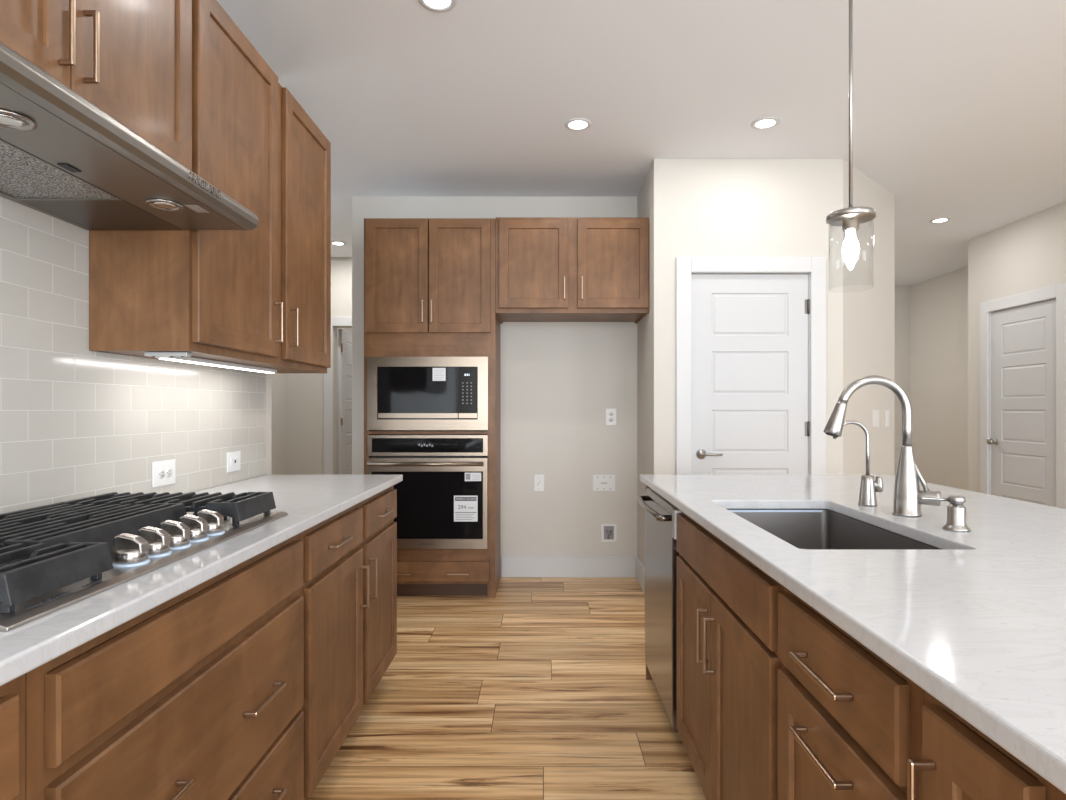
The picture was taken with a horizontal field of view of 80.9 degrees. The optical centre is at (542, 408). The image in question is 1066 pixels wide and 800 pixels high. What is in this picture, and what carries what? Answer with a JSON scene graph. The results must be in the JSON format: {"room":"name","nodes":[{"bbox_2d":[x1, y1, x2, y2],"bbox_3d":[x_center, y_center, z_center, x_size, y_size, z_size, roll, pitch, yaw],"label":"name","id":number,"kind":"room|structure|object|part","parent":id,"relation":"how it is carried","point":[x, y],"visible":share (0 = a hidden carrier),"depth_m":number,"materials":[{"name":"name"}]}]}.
{"room":"kitchen","nodes":[
{"label":"kitchen","id":0,"kind":"room"},
{"bbox_2d":[0,196,270,513],"bbox_3d":[-1.321,-0.160,-0.600,0.138,2.740,7.000,0,0,0],"label":"wall","id":1,"kind":"structure","parent":0,"point":[77,422],"depth_m":1.70,"materials":[{"name":"tile"}]},
{"bbox_2d":[0,0,191,170],"bbox_3d":[-1.088,-0.915,1.270,0.324,0.580,0.902,0,0,0],"label":"upper cabinet","id":2,"kind":"object","parent":1,"relation":"attached to","point":[130,59],"visible":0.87,"depth_m":1.43,"materials":[{"name":"brown wood"}]},
{"bbox_3d":[-0.966,-0.920,1.051,0.019,0.561,0.434,0,0,0],"label":"door","id":3,"kind":"part","parent":2,"relation":"part of","materials":[{"name":"brown wood"}]},
{"bbox_3d":[-0.942,-0.755,1.236,0.030,0.150,0.010,0,0,0],"label":"handle","id":4,"kind":"part","parent":2,"relation":"part of","materials":[{"name":"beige metal"}]},
{"bbox_3d":[-0.942,-0.755,1.304,0.030,0.150,0.010,0,0,0],"label":"handle","id":5,"kind":"part","parent":2,"relation":"part of","materials":[{"name":"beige metal"}]},
{"bbox_3d":[-0.966,-0.920,1.488,0.019,0.561,0.434,0,0,0],"label":"door","id":6,"kind":"part","parent":2,"relation":"part of","materials":[{"name":"brown wood"}]},
{"bbox_2d":[0,41,258,229],"bbox_3d":[-1.013,-0.553,1.264,0.474,0.142,0.903,0,0,0],"label":"range hood","id":7,"kind":"object","parent":1,"relation":"attached to","point":[63,157],"visible":1,"depth_m":1.29,"materials":[{"name":"silver metal"}]},
{"bbox_3d":[-1.110,-0.491,1.270,0.248,0.004,0.392,0,0,0],"label":"filter frame","id":8,"kind":"part","parent":7,"relation":"part of","materials":[{"name":"silver metal"}]},
{"bbox_3d":[-1.110,-0.497,1.589,0.248,0.013,0.245,0,0,0],"label":"panel","id":9,"kind":"part","parent":7,"relation":"part of","materials":[{"name":"grey metal"}]},
{"bbox_2d":[152,459,174,487],"bbox_3d":[-1.248,0.211,2.060,0.008,0.082,0.122,0,0,0],"label":"power outlet","id":10,"kind":"object","parent":1,"relation":"attached to","point":[163,472],"visible":1,"depth_m":2.05,"materials":[{"name":"white plastic"}]},
{"bbox_2d":[158,469,164,478],"bbox_3d":[-1.245,0.211,2.040,0.002,0.033,0.033,0,0,0],"label":"receptacle","id":11,"kind":"object","parent":10,"relation":"attached to","point":[161,472],"depth_m":2.04,"materials":[{"name":"grey plastic"}]},
{"bbox_2d":[166,467,171,476],"bbox_3d":[-1.245,0.211,2.080,0.002,0.033,0.033,0,0,0],"label":"receptacle","id":12,"kind":"object","parent":10,"relation":"attached to","point":[168,469],"depth_m":2.08,"materials":[{"name":"grey plastic"}]},
{"bbox_2d":[89,0,330,372],"bbox_3d":[-1.088,-0.683,2.274,0.324,1.044,1.105,0,0,0],"label":"upper cabinet","id":13,"kind":"object","parent":1,"relation":"attached to","point":[260,296],"visible":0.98,"depth_m":1.97,"materials":[{"name":"brown wood"}]},
{"bbox_2d":[144,352,191,356],"bbox_3d":[-1.060,-0.153,1.768,0.120,0.014,0.025,0,0,0],"label":"junction box","id":14,"kind":"object","parent":13,"relation":"attached to","point":[150,354],"visible":1,"depth_m":1.75,"materials":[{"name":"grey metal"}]},
{"bbox_2d":[155,357,276,372],"bbox_3d":[-1.100,-0.152,2.170,0.040,0.016,0.740,0,0,0],"label":"light","id":15,"kind":"object","parent":13,"relation":"attached to","point":[193,360],"visible":0.78,"depth_m":2.09,"materials":[{"name":"white plastic"}]},
{"bbox_3d":[-0.966,-0.694,2.000,0.019,1.015,0.524,0,0,0],"label":"door","id":16,"kind":"part","parent":13,"relation":"part of","materials":[{"name":"brown wood"}]},
{"bbox_3d":[-0.986,-0.683,2.274,0.019,1.044,1.105,0,0,0],"label":"frame","id":17,"kind":"part","parent":13,"relation":"part of","materials":[{"name":"brown wood"}]},
{"bbox_3d":[-0.942,-0.310,2.229,0.030,0.145,0.010,0,0,0],"label":"handle","id":18,"kind":"part","parent":13,"relation":"part of","materials":[{"name":"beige metal"}]},
{"bbox_3d":[-0.942,-0.310,2.369,0.030,0.145,0.010,0,0,0],"label":"handle","id":19,"kind":"part","parent":13,"relation":"part of","materials":[{"name":"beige metal"}]},
{"bbox_3d":[-0.966,-0.694,2.576,0.019,1.015,0.486,0,0,0],"label":"door","id":20,"kind":"part","parent":13,"relation":"part of","materials":[{"name":"brown wood"}]},
{"bbox_2d":[227,451,240,472],"bbox_3d":[-1.247,0.212,2.525,0.009,0.080,0.105,0,0,0],"label":"wall switch","id":21,"kind":"object","parent":1,"relation":"attached to","point":[233,458],"visible":1,"depth_m":2.52,"materials":[{"name":"white plastic"}]},
{"bbox_2d":[271,373,284,474],"bbox_3d":[-2.660,-0.160,3.750,0.120,2.740,5.100,0,0,0],"label":"wall","id":22,"kind":"structure","parent":0,"point":[277,379],"depth_m":6.13,"materials":[{"name":"white paint"}]},
{"bbox_2d":[285,257,351,474],"bbox_3d":[-1.760,-0.160,6.360,1.920,2.740,0.120,0,0,0],"label":"wall","id":23,"kind":"structure","parent":0,"point":[304,392],"depth_m":6.30,"materials":[{"name":"white paint"}]},
{"bbox_2d":[324,317,351,474],"bbox_3d":[-1.738,0.141,6.290,0.939,2.137,0.018,0,0,0],"label":"trim","id":24,"kind":"structure","parent":23,"relation":"attached to","point":[335,321],"depth_m":6.28,"materials":[{"name":"white"}]},
{"bbox_2d":[338,329,351,474],"bbox_3d":[-2.081,0.188,6.787,0.048,2.029,0.777,0,0,0],"label":"door","id":25,"kind":"structure","parent":23,"relation":"in","point":[344,337],"depth_m":6.52,"materials":[{"name":"grey paint"}]},
{"bbox_2d":[337,328,351,474],"bbox_3d":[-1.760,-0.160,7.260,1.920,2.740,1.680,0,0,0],"label":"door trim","id":26,"kind":"structure","parent":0,"point":[346,329],"depth_m":7.91,"materials":[{"name":"white paint"}]},
{"bbox_2d":[352,197,636,576],"bbox_3d":[-0.288,-0.160,4.560,2.174,2.740,0.120,0,0,0],"label":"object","id":27,"kind":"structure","parent":0,"point":[559,381],"depth_m":4.50,"materials":[{"name":"white paint"}]},
{"bbox_2d":[534,475,543,490],"bbox_3d":[-0.029,0.533,4.496,0.072,0.120,0.007,0,0,0],"label":"blank wall plate","id":28,"kind":"object","parent":27,"relation":"attached to","point":[538,479],"visible":1,"depth_m":4.50,"materials":[{"name":"white plastic"}]},
{"bbox_2d":[501,556,636,577],"bbox_3d":[0.190,1.134,4.492,0.979,0.152,0.016,0,0,0],"label":"baseboard","id":29,"kind":"structure","parent":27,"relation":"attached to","point":[511,566],"depth_m":4.48,"materials":[{"name":"white"}]},
{"bbox_2d":[496,217,648,323],"bbox_3d":[0.186,-0.920,4.224,0.980,0.612,0.546,0,0,0],"label":"upper cabinet","id":30,"kind":"object","parent":27,"relation":"attached to","point":[549,269],"visible":1,"depth_m":3.99,"materials":[{"name":"brown wood"}]},
{"bbox_3d":[-0.061,-0.927,3.990,0.442,0.567,0.019,0,0,0],"label":"door","id":31,"kind":"part","parent":30,"relation":"part of","materials":[{"name":"brown wood"}]},
{"bbox_3d":[0.248,-0.768,3.966,0.010,0.145,0.030,0,0,0],"label":"handle","id":32,"kind":"part","parent":30,"relation":"part of","materials":[{"name":"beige metal"}]},
{"bbox_3d":[0.447,-0.927,3.990,0.456,0.567,0.019,0,0,0],"label":"door","id":33,"kind":"part","parent":30,"relation":"part of","materials":[{"name":"brown wood"}]},
{"bbox_2d":[593,475,614,490],"bbox_3d":[0.439,0.533,4.496,0.160,0.118,0.006,0,0,0],"label":"blank wall plate","id":34,"kind":"object","parent":27,"relation":"attached to","point":[600,482],"visible":1,"depth_m":4.50,"materials":[{"name":"white plastic"}]},
{"bbox_2d":[601,524,616,541],"bbox_3d":[0.474,0.893,4.491,0.112,0.132,0.026,0,0,0],"label":"outlet box","id":35,"kind":"object","parent":27,"relation":"attached to","point":[608,531],"visible":1,"depth_m":4.49,"materials":[{"name":"white plastic"}]},
{"bbox_2d":[606,409,615,424],"bbox_3d":[0.490,0.058,4.496,0.074,0.122,0.008,0,0,0],"label":"power outlet","id":36,"kind":"object","parent":27,"relation":"attached to","point":[610,413],"visible":1,"depth_m":4.50,"materials":[{"name":"white plastic"}]},
{"bbox_2d":[306,577,706,799],"bbox_3d":[0.900,1.240,2.002,8.600,0.060,12.375,0,0,0],"label":"floor","id":37,"kind":"structure","parent":0,"point":[538,689],"depth_m":2.52,"materials":[{"name":"brown wood"}]},
{"bbox_2d":[0,674,24,799],"bbox_3d":[-0.931,0.768,0.255,0.620,0.884,1.110,0,0,0],"label":"base cabinet","id":38,"kind":"object","parent":37,"relation":"on","point":[12,693],"visible":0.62,"depth_m":0.77,"materials":[{"name":"brown wood"}]},
{"bbox_3d":[-0.661,0.420,0.520,0.019,0.126,0.521,0,0,0],"label":"drawer","id":39,"kind":"part","parent":38,"relation":"part of","materials":[{"name":"brown wood"}]},
{"bbox_2d":[0,475,402,685],"bbox_3d":[-0.942,0.311,1.238,0.618,0.030,3.176,0,0,0],"label":"countertop","id":40,"kind":"structure","parent":38,"relation":"on","point":[308,501],"depth_m":1.16,"materials":[{"name":"white stone"}]},
{"bbox_2d":[0,492,287,630],"bbox_3d":[-0.963,0.261,1.286,0.504,0.069,0.913,0,0,0],"label":"gas cooktop","id":41,"kind":"object","parent":40,"relation":"in","point":[57,556],"visible":1,"depth_m":1.20,"materials":[{"name":"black metal"}]},
{"bbox_3d":[-0.757,0.268,1.150,0.052,0.024,0.052,0,0,0],"label":"knob","id":42,"kind":"part","parent":41,"relation":"part of","materials":[{"name":"silver metal"}]},
{"bbox_3d":[-0.757,0.268,1.218,0.052,0.024,0.052,0,0,0],"label":"knob","id":43,"kind":"part","parent":41,"relation":"part of","materials":[{"name":"silver metal"}]},
{"bbox_3d":[-0.757,0.268,1.287,0.052,0.024,0.052,0,0,0],"label":"knob","id":44,"kind":"part","parent":41,"relation":"part of","materials":[{"name":"silver metal"}]},
{"bbox_3d":[-0.757,0.268,1.355,0.052,0.024,0.052,0,0,0],"label":"knob","id":45,"kind":"part","parent":41,"relation":"part of","materials":[{"name":"silver metal"}]},
{"bbox_3d":[-0.863,0.275,1.611,0.096,0.020,0.096,0,0,0],"label":"burner","id":46,"kind":"part","parent":41,"relation":"part of","materials":[{"name":"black metal"}]},
{"bbox_3d":[-0.757,0.268,1.424,0.052,0.024,0.052,0,0,0],"label":"knob","id":47,"kind":"part","parent":41,"relation":"part of","materials":[{"name":"silver metal"}]},
{"bbox_2d":[25,533,303,799],"bbox_3d":[-0.931,0.768,1.268,0.620,0.884,0.912,0,0,0],"label":"base cabinet","id":48,"kind":"object","parent":37,"relation":"on","point":[198,695],"visible":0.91,"depth_m":1.15,"materials":[{"name":"brown wood"}]},
{"bbox_3d":[-0.636,0.665,1.037,0.030,0.010,0.160,0,0,0],"label":"handle","id":49,"kind":"part","parent":48,"relation":"part of","materials":[{"name":"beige metal"}]},
{"bbox_3d":[-0.636,0.665,1.437,0.030,0.010,0.160,0,0,0],"label":"handle","id":50,"kind":"part","parent":48,"relation":"part of","materials":[{"name":"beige metal"}]},
{"bbox_3d":[-0.661,0.955,1.274,0.019,0.261,0.865,0,0,0],"label":"drawer","id":51,"kind":"part","parent":48,"relation":"part of","materials":[{"name":"brown wood"}]},
{"bbox_3d":[-0.636,0.925,1.437,0.030,0.010,0.160,0,0,0],"label":"handle","id":52,"kind":"part","parent":48,"relation":"part of","materials":[{"name":"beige metal"}]},
{"bbox_2d":[300,485,396,799],"bbox_3d":[-0.931,0.768,2.267,0.620,0.884,1.080,0,0,0],"label":"base cabinet","id":53,"kind":"object","parent":37,"relation":"on","point":[348,590],"visible":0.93,"depth_m":2.09,"materials":[{"name":"brown wood"}]},
{"bbox_3d":[-0.661,0.420,2.010,0.019,0.126,0.514,0,0,0],"label":"drawer","id":54,"kind":"part","parent":53,"relation":"part of","materials":[{"name":"brown wood"}]},
{"bbox_3d":[-0.661,0.797,2.010,0.019,0.586,0.514,0,0,0],"label":"door","id":55,"kind":"part","parent":53,"relation":"part of","materials":[{"name":"brown wood"}]},
{"bbox_3d":[-0.636,0.420,1.972,0.030,0.010,0.150,0,0,0],"label":"handle","id":56,"kind":"part","parent":53,"relation":"part of","materials":[{"name":"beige metal"}]},
{"bbox_3d":[-0.636,0.635,2.236,0.030,0.150,0.010,0,0,0],"label":"handle","id":57,"kind":"part","parent":53,"relation":"part of","materials":[{"name":"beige metal"}]},
{"bbox_3d":[-0.636,0.635,2.344,0.030,0.150,0.010,0,0,0],"label":"handle","id":58,"kind":"part","parent":53,"relation":"part of","materials":[{"name":"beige metal"}]},
{"bbox_3d":[-0.661,0.420,2.550,0.019,0.126,0.477,0,0,0],"label":"drawer","id":59,"kind":"part","parent":53,"relation":"part of","materials":[{"name":"brown wood"}]},
{"bbox_3d":[-0.661,0.797,2.550,0.019,0.586,0.477,0,0,0],"label":"door","id":60,"kind":"part","parent":53,"relation":"part of","materials":[{"name":"brown wood"}]},
{"bbox_3d":[-0.636,0.420,2.526,0.030,0.010,0.150,0,0,0],"label":"handle","id":61,"kind":"part","parent":53,"relation":"part of","materials":[{"name":"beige metal"}]},
{"bbox_2d":[364,218,499,597],"bbox_3d":[-0.726,-0.005,4.224,0.841,2.430,0.546,0,0,0],"label":"tall cabinet","id":62,"kind":"object","parent":37,"relation":"on","point":[430,283],"visible":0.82,"depth_m":3.99,"materials":[{"name":"brown wood"}]},
{"bbox_3d":[-0.933,-0.850,3.990,0.397,0.728,0.019,0,0,0],"label":"door","id":63,"kind":"part","parent":62,"relation":"part of","materials":[{"name":"brown wood"}]},
{"bbox_3d":[-0.765,-0.621,3.966,0.010,0.145,0.030,0,0,0],"label":"handle","id":64,"kind":"part","parent":62,"relation":"part of","materials":[{"name":"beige metal"}]},
{"bbox_2d":[367,435,487,548],"bbox_3d":[-0.734,0.527,4.171,0.765,0.721,0.538,0,0,0],"label":"wall oven","id":65,"kind":"object","parent":62,"relation":"in","point":[442,494],"visible":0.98,"depth_m":3.96,"materials":[{"name":"black"}]},
{"bbox_3d":[-0.738,0.346,3.931,0.726,0.025,0.058,0,0,0],"label":"handle","id":66,"kind":"part","parent":65,"relation":"part of","materials":[{"name":"silver metal"}]},
{"bbox_3d":[-0.735,0.611,3.981,0.707,0.426,0.035,0,0,0],"label":"door glass","id":67,"kind":"part","parent":65,"relation":"part of","materials":[{"name":"black glass"}]},
{"bbox_3d":[-0.735,0.231,3.990,0.707,0.090,0.018,0,0,0],"label":"control glass","id":68,"kind":"part","parent":65,"relation":"part of","materials":[{"name":"black glass"}]},
{"bbox_3d":[-0.734,0.232,3.989,0.765,0.131,0.021,0,0,0],"label":"control panel","id":69,"kind":"part","parent":65,"relation":"part of","materials":[{"name":"silver metal"}]},
{"bbox_2d":[455,497,475,519],"bbox_3d":[-0.490,0.630,3.963,0.134,0.143,0.001,0,0,0],"label":"print","id":70,"kind":"object","parent":65,"relation":"attached to","point":[465,507],"depth_m":3.96,"materials":[{"name":"grey paper"}]},
{"bbox_2d":[367,357,487,429],"bbox_3d":[-0.737,-0.099,4.200,0.772,0.467,0.440,0,0,0],"label":"microwave","id":71,"kind":"object","parent":62,"relation":"in","point":[404,393],"visible":1,"depth_m":3.99,"materials":[{"name":"silver metal"}]},
{"bbox_3d":[-0.736,-0.101,3.992,0.636,0.333,0.012,0,0,0],"label":"door","id":72,"kind":"part","parent":71,"relation":"part of","materials":[{"name":"black glass"}]},
{"bbox_3d":[-0.707,-0.621,3.966,0.010,0.145,0.030,0,0,0],"label":"handle","id":73,"kind":"part","parent":62,"relation":"part of","materials":[{"name":"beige metal"}]},
{"bbox_3d":[-0.730,1.038,3.990,0.781,0.130,0.019,0,0,0],"label":"drawer","id":74,"kind":"part","parent":62,"relation":"part of","materials":[{"name":"brown wood"}]},
{"bbox_3d":[-0.541,1.046,3.966,0.145,0.010,0.030,0,0,0],"label":"handle","id":75,"kind":"part","parent":62,"relation":"part of","materials":[{"name":"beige metal"}]},
{"bbox_3d":[-0.532,-0.850,3.990,0.393,0.728,0.019,0,0,0],"label":"door","id":76,"kind":"part","parent":62,"relation":"part of","materials":[{"name":"brown wood"}]},
{"bbox_2d":[646,485,652,679],"bbox_3d":[0.856,0.768,2.804,0.788,0.884,0.017,0,0,0],"label":"end panel","id":77,"kind":"object","parent":37,"relation":"on","point":[648,675],"visible":0.14,"depth_m":2.80,"materials":[{"name":"brown wood"}]},
{"bbox_2d":[637,487,678,731],"bbox_3d":[0.731,0.771,2.494,0.666,0.867,0.592,0,0,0],"label":"dishwasher","id":78,"kind":"object","parent":37,"relation":"on","point":[661,553],"visible":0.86,"depth_m":2.40,"materials":[{"name":"silver metal"}]},
{"bbox_3d":[0.427,0.392,2.495,0.058,0.023,0.523,0,0,0],"label":"handle","id":79,"kind":"part","parent":78,"relation":"part of","materials":[{"name":"silver metal"}]},
{"bbox_2d":[672,508,783,799],"bbox_3d":[0.751,0.768,1.714,0.650,0.884,0.952,0,0,0],"label":"base cabinet","id":80,"kind":"object","parent":37,"relation":"on","point":[728,663],"depth_m":1.58,"materials":[{"name":"brown wood"}]},
{"bbox_3d":[0.464,0.398,2.168,0.024,0.100,0.044,0,0,0],"label":"bracket","id":81,"kind":"part","parent":80,"relation":"part of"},
{"bbox_3d":[0.466,0.797,1.921,0.019,0.590,0.437,0,0,0],"label":"door","id":82,"kind":"part","parent":80,"relation":"part of","materials":[{"name":"brown wood"}]},
{"bbox_3d":[0.442,0.630,1.735,0.030,0.150,0.010,0,0,0],"label":"handle","id":83,"kind":"part","parent":80,"relation":"part of","materials":[{"name":"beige metal"}]},
{"bbox_3d":[0.442,0.630,1.665,0.030,0.150,0.010,0,0,0],"label":"handle","id":84,"kind":"part","parent":80,"relation":"part of","materials":[{"name":"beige metal"}]},
{"bbox_3d":[0.485,0.716,1.714,0.019,0.779,0.952,0,0,0],"label":"frame","id":85,"kind":"part","parent":80,"relation":"part of","materials":[{"name":"brown wood"}]},
{"bbox_3d":[0.466,0.797,1.480,0.019,0.590,0.441,0,0,0],"label":"door","id":86,"kind":"part","parent":80,"relation":"part of","materials":[{"name":"brown wood"}]},
{"bbox_2d":[778,587,923,799],"bbox_3d":[0.751,0.768,1.010,0.650,0.884,0.455,0,0,0],"label":"base cabinet","id":87,"kind":"object","parent":37,"relation":"on","point":[850,722],"visible":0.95,"depth_m":0.97,"materials":[{"name":"brown wood"}]},
{"bbox_3d":[0.442,0.425,1.002,0.030,0.010,0.170,0,0,0],"label":"handle","id":88,"kind":"part","parent":87,"relation":"part of","materials":[{"name":"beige metal"}]},
{"bbox_3d":[0.442,0.555,1.002,0.030,0.010,0.170,0,0,0],"label":"handle","id":89,"kind":"part","parent":87,"relation":"part of","materials":[{"name":"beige metal"}]},
{"bbox_3d":[0.466,0.799,1.014,0.019,0.586,0.411,0,0,0],"label":"door","id":90,"kind":"part","parent":87,"relation":"part of","materials":[{"name":"brown wood"}]},
{"bbox_2d":[907,690,1065,799],"bbox_3d":[0.751,0.768,0.241,0.650,0.884,1.080,0,0,0],"label":"base cabinet","id":91,"kind":"object","parent":37,"relation":"on","point":[958,761],"visible":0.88,"depth_m":0.69,"materials":[{"name":"brown wood"}]},
{"bbox_2d":[640,475,1065,793],"bbox_3d":[0.994,0.311,1.238,1.112,0.030,3.176,0,0,0],"label":"countertop","id":92,"kind":"structure","parent":91,"relation":"on","point":[977,622],"depth_m":1.04,"materials":[{"name":"white stone"}]},
{"bbox_2d":[710,509,941,583],"bbox_3d":[0.733,0.439,1.676,0.424,0.222,0.752,0,0,0],"label":"sink","id":93,"kind":"object","parent":92,"relation":"in","point":[812,529],"visible":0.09,"depth_m":2.03,"materials":[{"name":"silver metal"}]},
{"bbox_2d":[833,421,882,505],"bbox_3d":[0.968,0.166,1.925,0.152,0.260,0.053,0,0,0],"label":"filter faucet","id":94,"kind":"object","parent":92,"relation":"on","point":[869,487],"visible":0.91,"depth_m":1.91,"materials":[{"name":"silver metal"}]},
{"bbox_3d":[0.949,0.121,1.925,0.114,0.170,0.011,0,0,0],"label":"spout","id":95,"kind":"part","parent":94,"relation":"part of","materials":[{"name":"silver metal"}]},
{"bbox_3d":[1.031,0.230,1.919,0.025,0.048,0.024,0,0,0],"label":"lever","id":96,"kind":"part","parent":94,"relation":"part of","materials":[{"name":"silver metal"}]},
{"bbox_2d":[823,375,940,516],"bbox_3d":[0.941,0.101,1.747,0.307,0.389,0.089,0,0,8],"label":"kitchen faucet","id":97,"kind":"object","parent":92,"relation":"on","point":[907,502],"visible":0.99,"depth_m":1.73,"materials":[{"name":"silver metal"}]},
{"bbox_3d":[1.041,0.188,1.723,0.048,0.093,0.013,0,0,23],"label":"lever","id":98,"kind":"part","parent":97,"relation":"part of","materials":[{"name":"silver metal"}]},
{"bbox_2d":[920,495,970,531],"bbox_3d":[0.984,0.254,1.530,0.114,0.084,0.058,0,0,0],"label":"soap dispenser","id":99,"kind":"object","parent":92,"relation":"on","point":[956,512],"visible":1,"depth_m":1.52,"materials":[{"name":"silver metal"}]},
{"bbox_3d":[0.964,0.221,1.534,0.073,0.011,0.008,0,0,6],"label":"spout","id":100,"kind":"part","parent":99,"relation":"part of","materials":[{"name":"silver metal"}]},
{"bbox_3d":[0.442,0.485,0.729,0.030,0.150,0.010,0,0,0],"label":"handle","id":101,"kind":"part","parent":91,"relation":"part of","materials":[{"name":"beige metal"}]},
{"bbox_3d":[0.466,0.725,0.673,0.019,0.735,0.164,0,0,0],"label":"door","id":102,"kind":"part","parent":91,"relation":"part of","materials":[{"name":"brown wood"}]},
{"bbox_2d":[217,0,1065,285],"bbox_3d":[0.900,-1.580,1.950,8.600,0.100,12.300,0,0,0],"label":"ceiling","id":103,"kind":"structure","parent":0,"point":[959,106],"depth_m":3.01,"materials":[{"name":"white paint"}]},
{"bbox_2d":[331,241,345,244],"bbox_3d":[-1.890,-1.526,5.760,0.144,0.006,0.144,0,0,0],"label":"recessed light","id":104,"kind":"object","parent":103,"relation":"in","point":[332,242],"visible":0.94,"depth_m":5.75,"materials":[{"name":"white"}]},
{"bbox_2d":[418,0,456,11],"bbox_3d":[-0.394,-1.526,2.330,0.144,0.006,0.144,0,0,0],"label":"recessed light","id":105,"kind":"object","parent":103,"relation":"in","point":[433,5],"visible":1,"depth_m":2.36,"materials":[{"name":"white"}]},
{"bbox_2d":[565,118,590,130],"bbox_3d":[0.188,-1.526,3.355,0.144,0.006,0.144,0,0,0],"label":"recessed light","id":106,"kind":"object","parent":103,"relation":"in","point":[576,124],"visible":1,"depth_m":3.35,"materials":[{"name":"white"}]},
{"bbox_2d":[751,116,779,128],"bbox_3d":[1.188,-1.526,3.340,0.144,0.006,0.144,0,0,0],"label":"recessed light","id":107,"kind":"object","parent":103,"relation":"in","point":[764,122],"visible":1,"depth_m":3.33,"materials":[{"name":"white"}]},
{"bbox_2d":[826,0,875,292],"bbox_3d":[0.955,-0.951,1.940,0.140,1.157,0.140,0,0,-22],"label":"pendant light","id":108,"kind":"object","parent":103,"relation":"hanging from","point":[849,218],"visible":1,"depth_m":1.93,"materials":[{"name":"silver metal"}]},
{"bbox_3d":[0.955,-1.063,1.940,0.011,0.885,0.011,0,0,0],"label":"rod","id":109,"kind":"part","parent":108,"relation":"part of","materials":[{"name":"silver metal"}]},
{"bbox_3d":[0.955,-0.480,1.940,0.127,0.216,0.127,0,0,0],"label":"lamp shade","id":110,"kind":"part","parent":108,"relation":"part of","materials":[{"name":"clear glass"}]},
{"bbox_3d":[0.955,-0.493,1.940,0.050,0.122,0.050,0,0,0],"label":"bulb","id":111,"kind":"part","parent":108,"relation":"part of","materials":[{"name":"white glass"}]},
{"bbox_2d":[930,217,950,222],"bbox_3d":[3.215,-1.526,5.060,0.144,0.006,0.144,0,0,0],"label":"recessed light","id":112,"kind":"object","parent":103,"relation":"in","point":[944,219],"visible":1,"depth_m":5.05,"materials":[{"name":"white"}]},
{"bbox_2d":[637,167,650,567],"bbox_3d":[0.739,-0.160,4.223,0.120,2.740,0.555,0,0,0],"label":"wall","id":113,"kind":"structure","parent":0,"point":[644,196],"depth_m":4.22,"materials":[{"name":"white paint"}]},
{"bbox_2d":[636,557,644,593],"bbox_3d":[0.671,1.134,4.154,0.016,0.152,0.658,0,0,0],"label":"baseboard","id":114,"kind":"structure","parent":113,"relation":"attached to","point":[640,570],"depth_m":4.25,"materials":[{"name":"white wood"}]},
{"bbox_2d":[651,159,894,475],"bbox_3d":[1.667,-0.160,4.035,1.999,2.740,0.511,0,0,-20],"label":"wall","id":115,"kind":"structure","parent":0,"point":[700,207],"depth_m":3.83,"materials":[{"name":"white paint"}]},
{"bbox_2d":[691,274,809,474],"bbox_3d":[1.272,0.188,3.826,0.725,2.029,0.088,0,0,0],"label":"door","id":116,"kind":"structure","parent":115,"relation":"in","point":[750,332],"depth_m":3.83,"materials":[{"name":"white paint"}]},
{"bbox_3d":[1.015,0.277,3.809,0.150,0.062,0.052,0,0,0],"label":"handle","id":117,"kind":"part","parent":116,"relation":"part of","materials":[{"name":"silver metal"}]},
{"bbox_2d":[676,257,825,474],"bbox_3d":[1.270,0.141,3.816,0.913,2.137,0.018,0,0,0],"label":"trim","id":118,"kind":"structure","parent":115,"relation":"attached to","point":[816,266],"depth_m":3.81,"materials":[{"name":"white wood"}]},
{"bbox_2d":[873,410,878,426],"bbox_3d":[2.243,0.064,4.207,0.116,0.118,0.008,0,0,-44],"label":"light switch","id":119,"kind":"object","parent":115,"relation":"attached to","point":[875,412],"visible":1,"depth_m":4.20,"materials":[{"name":"white plastic"}]},
{"bbox_2d":[885,410,889,426],"bbox_3d":[2.406,0.066,4.363,0.072,0.118,0.008,0,0,-44],"label":"light switch","id":120,"kind":"object","parent":115,"relation":"attached to","point":[887,412],"visible":1,"depth_m":4.35,"materials":[{"name":"white plastic"}]},
{"bbox_2d":[895,286,909,476],"bbox_3d":[3.549,-0.160,7.830,2.303,2.740,0.120,0,0,0],"label":"wall","id":121,"kind":"structure","parent":0,"point":[902,293],"depth_m":7.77,"materials":[{"name":"white paint"}]},
{"bbox_2d":[910,267,967,489],"bbox_3d":[4.620,-0.160,6.715,0.120,2.740,2.110,0,0,0],"label":"wall","id":122,"kind":"structure","parent":0,"point":[938,305],"depth_m":7.17,"materials":[{"name":"white paint"}]},
{"bbox_2d":[968,201,1065,492],"bbox_3d":[4.205,-0.160,0.780,0.710,2.740,9.760,0,0,0],"label":"wall","id":123,"kind":"structure","parent":0,"point":[1026,254],"depth_m":5.21,"materials":[{"name":"white paint"}]},
{"bbox_2d":[987,299,1055,506],"bbox_3d":[3.844,0.188,5.028,0.101,2.029,0.716,0,0,0],"label":"door","id":124,"kind":"structure","parent":123,"relation":"in","point":[1022,441],"depth_m":5.01,"materials":[{"name":"white paint"}]},
{"bbox_3d":[3.827,0.277,5.326,0.066,0.064,0.064,0,0,0],"label":"knob","id":125,"kind":"part","parent":124,"relation":"part of","materials":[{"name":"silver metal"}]},
{"bbox_2d":[980,283,1065,508],"bbox_3d":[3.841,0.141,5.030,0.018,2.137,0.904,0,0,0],"label":"trim","id":126,"kind":"structure","parent":123,"relation":"attached to","point":[1058,291],"depth_m":4.83,"materials":[{"name":"white wood"}]}
]}

